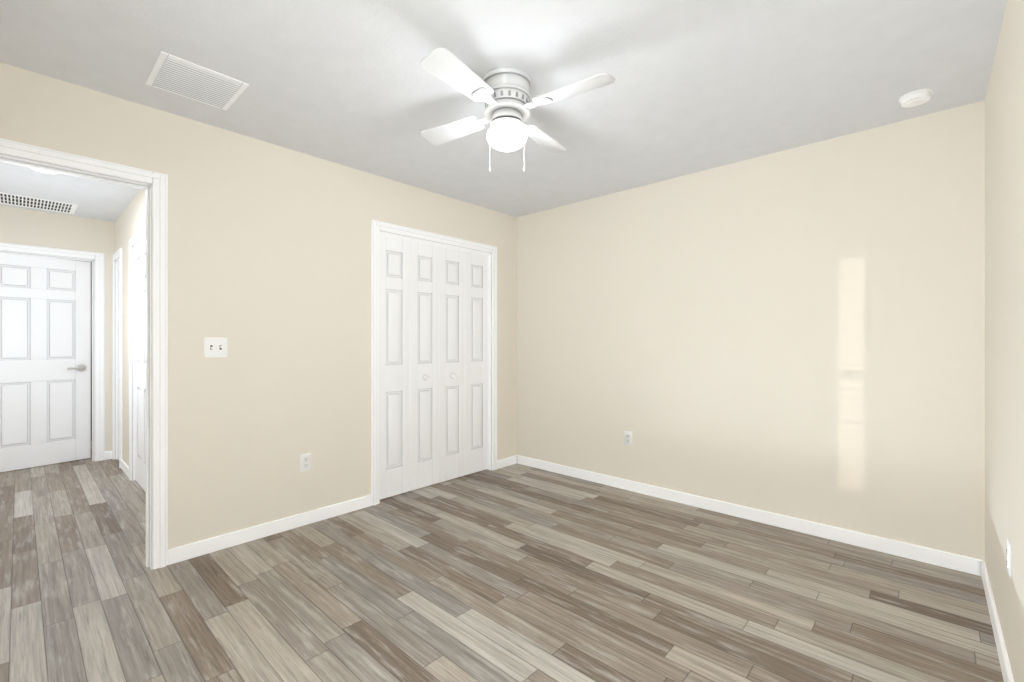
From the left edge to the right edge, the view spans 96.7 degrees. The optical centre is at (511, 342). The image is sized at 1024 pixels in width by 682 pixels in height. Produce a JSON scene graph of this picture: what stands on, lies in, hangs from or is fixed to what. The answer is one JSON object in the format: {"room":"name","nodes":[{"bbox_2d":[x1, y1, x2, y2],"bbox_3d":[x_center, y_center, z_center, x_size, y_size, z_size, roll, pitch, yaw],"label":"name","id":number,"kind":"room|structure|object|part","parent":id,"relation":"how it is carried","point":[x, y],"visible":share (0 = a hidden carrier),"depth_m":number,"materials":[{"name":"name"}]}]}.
{"room":"empty bedroom","nodes":[
{"label":"empty bedroom","id":0,"kind":"room"},
{"bbox_2d":[0,205,114,451],"bbox_3d":[-4.509,-0.020,4.345,0.120,2.440,1.070,0,0,43],"label":"wall","id":1,"kind":"structure","parent":0,"point":[35,228],"depth_m":4.50,"materials":[{"name":"beige paint"}]},
{"bbox_2d":[0,253,90,471],"bbox_3d":[-4.580,0.183,4.400,0.209,2.018,0.748,0,0,43],"label":"end door","id":2,"kind":"structure","parent":1,"relation":"in","point":[45,360],"depth_m":4.41,"materials":[{"name":"white wood"}]},
{"bbox_2d":[0,242,103,460],"bbox_3d":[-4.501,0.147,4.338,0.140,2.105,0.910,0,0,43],"label":"door frame","id":3,"kind":"structure","parent":1,"relation":"attached to","point":[96,259],"depth_m":4.59,"materials":[{"name":"white wood"}]},
{"bbox_2d":[115,189,145,466],"bbox_3d":[-3.466,-0.020,4.192,4.480,2.440,0.120,0,0,43],"label":"wall","id":4,"kind":"structure","parent":0,"point":[130,221],"depth_m":4.18,"materials":[{"name":"beige paint"}]},
{"bbox_2d":[112,248,121,467],"bbox_3d":[-3.873,0.150,4.554,0.530,2.100,0.140,0,0,43],"label":"door frame","id":5,"kind":"structure","parent":4,"relation":"attached to","point":[116,256],"depth_m":4.64,"materials":[{"name":"white wood"}]},
{"bbox_2d":[117,261,118,459],"bbox_3d":[-3.887,0.183,4.539,0.384,2.018,0.035,0,0,43],"label":"door","id":6,"kind":"structure","parent":4,"relation":"in","point":[118,360],"depth_m":4.60,"materials":[{"name":"white wood"}]},
{"bbox_2d":[129,225,145,480],"bbox_3d":[-2.970,0.150,3.720,0.900,2.100,0.140,0,0,43],"label":"door frame","id":7,"kind":"structure","parent":4,"relation":"attached to","point":[137,238],"depth_m":3.94,"materials":[{"name":"white wood"}]},
{"bbox_2d":[135,238,145,491],"bbox_3d":[-2.983,0.183,3.705,0.754,2.018,0.035,0,0,43],"label":"door","id":8,"kind":"structure","parent":4,"relation":"in","point":[140,363],"depth_m":3.77,"materials":[{"name":"white wood"}]},
{"bbox_2d":[104,451,1013,681],"bbox_3d":[-1.203,1.159,3.120,6.400,0.083,3.755,0,0,43],"label":"baseboard","id":9,"kind":"structure","parent":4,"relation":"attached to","point":[966,564],"depth_m":2.81,"materials":[{"name":"white wood"}]},
{"bbox_2d":[0,62,516,548],"bbox_3d":[-1.269,-0.020,3.181,0.120,2.440,3.995,0,0,43],"label":"wall","id":10,"kind":"structure","parent":0,"point":[270,262],"depth_m":2.79,"materials":[{"name":"beige paint"}]},
{"bbox_2d":[0,138,167,569],"bbox_3d":[-2.208,0.150,2.164,0.160,2.100,0.900,0,0,43],"label":"door frame","id":11,"kind":"structure","parent":10,"relation":"attached to","point":[154,185],"depth_m":2.41,"materials":[{"name":"white wood"}]},
{"bbox_2d":[204,337,226,357],"bbox_3d":[-1.698,0.030,2.614,0.019,0.115,0.116,0,0,43],"label":"switch plate","id":12,"kind":"object","parent":10,"relation":"attached to","point":[215,346],"visible":1,"depth_m":2.61,"materials":[{"name":"white plastic"}]},
{"bbox_2d":[300,453,310,471],"bbox_3d":[-1.356,0.790,2.993,0.008,0.115,0.070,0,0,43],"label":"electrical outlet plate","id":13,"kind":"object","parent":10,"relation":"attached to","point":[305,462],"visible":1,"depth_m":2.99,"materials":[{"name":"white plastic"}]},
{"bbox_2d":[371,220,496,505],"bbox_3d":[-0.629,0.150,3.860,0.140,2.100,1.310,0,0,43],"label":"closet","id":14,"kind":"object","parent":10,"relation":"attached to","point":[377,227],"depth_m":3.77,"materials":[{"name":"white wood"}]},
{"bbox_3d":[-0.922,0.188,3.535,0.030,2.000,0.288,0,0,43],"label":"bifold closet door","id":15,"kind":"part","parent":14,"relation":"part of","materials":[{"name":"white wood"}]},
{"bbox_3d":[-0.710,0.188,3.735,0.071,2.000,0.288,0,0,43],"label":"bifold closet door","id":16,"kind":"part","parent":14,"relation":"part of","materials":[{"name":"white wood"}]},
{"bbox_3d":[-0.512,0.188,3.949,0.071,2.000,0.288,0,0,43],"label":"bifold closet door","id":17,"kind":"part","parent":14,"relation":"part of","materials":[{"name":"white wood"}]},
{"bbox_3d":[-0.330,0.188,4.176,0.030,2.000,0.288,0,0,43],"label":"bifold closet door","id":18,"kind":"part","parent":14,"relation":"part of","materials":[{"name":"white wood"}]},
{"bbox_2d":[0,441,1003,681],"bbox_3d":[-1.684,1.250,3.564,7.950,0.100,3.995,0,0,43],"label":"floor","id":19,"kind":"structure","parent":0,"point":[517,573],"depth_m":2.15,"materials":[{"name":"brown wood"}]},
{"bbox_2d":[0,0,1006,221],"bbox_3d":[-1.684,-1.290,3.564,7.950,0.100,3.995,0,0,43],"label":"ceiling","id":20,"kind":"structure","parent":0,"point":[698,86],"depth_m":2.09,"materials":[{"name":"paint"}]},
{"bbox_2d":[0,192,77,213],"bbox_3d":[-4.239,-1.237,4.062,0.440,0.006,0.500,0,0,43],"label":"ceiling vent","id":21,"kind":"object","parent":20,"relation":"in","point":[33,202],"visible":1,"depth_m":4.05,"materials":[{"name":"white plastic"}]},
{"bbox_2d":[29,167,60,173],"bbox_3d":[-3.318,-1.232,3.232,0.188,0.017,0.188,0,0,43],"label":"recessed light","id":22,"kind":"object","parent":20,"relation":"in","point":[44,171],"visible":0.25,"depth_m":3.26,"materials":[{"name":"white plastic"}]},
{"bbox_2d":[145,51,248,109],"bbox_3d":[-1.508,-1.234,2.181,0.355,0.012,0.340,0,0,43],"label":"ceiling vent","id":23,"kind":"object","parent":20,"relation":"in","point":[182,77],"visible":1,"depth_m":2.16,"materials":[{"name":"white metal"}]},
{"bbox_2d":[421,47,614,171],"bbox_3d":[-0.024,-1.026,2.167,0.804,0.429,0.804,0,0,-11],"label":"ceiling fan","id":24,"kind":"object","parent":20,"relation":"hanging from","point":[503,94],"visible":1,"depth_m":2.08,"materials":[{"name":"white"}]},
{"bbox_3d":[-0.024,-0.978,2.167,0.192,0.119,0.192,0,0,43],"label":"globe","id":25,"kind":"part","parent":24,"relation":"part of"},
{"bbox_2d":[898,88,933,107],"bbox_3d":[2.031,-1.221,2.289,0.132,0.038,0.132,0,0,43],"label":"smoke detector","id":26,"kind":"object","parent":20,"relation":"attached to","point":[916,98],"visible":1,"depth_m":2.26,"materials":[{"name":"white plastic"}]},
{"bbox_2d":[517,100,984,560],"bbox_3d":[0.971,-0.020,3.751,4.300,2.440,0.120,0,0,43],"label":"wall","id":27,"kind":"structure","parent":0,"point":[798,332],"depth_m":2.93,"materials":[{"name":"beige paint"}]},
{"bbox_2d":[624,431,631,445],"bbox_3d":[0.942,0.780,3.690,0.070,0.115,0.008,0,0,43],"label":"electrical outlet plate","id":28,"kind":"object","parent":27,"relation":"attached to","point":[628,438],"visible":1,"depth_m":3.69,"materials":[{"name":"white plastic"}]},
{"bbox_2d":[985,0,1023,681],"bbox_3d":[1.193,-0.020,0.909,0.120,2.440,3.995,0,0,43],"label":"wall","id":29,"kind":"structure","parent":0,"point":[1004,309],"depth_m":1.66,"materials":[{"name":"beige paint"}]},
{"bbox_2d":[1006,538,1010,576],"bbox_3d":[1.731,0.750,1.587,0.008,0.115,0.070,0,0,43],"label":"electrical outlet plate","id":30,"kind":"object","parent":29,"relation":"attached to","point":[1008,554],"visible":0.96,"depth_m":1.57,"materials":[{"name":"white plastic"}]}
]}

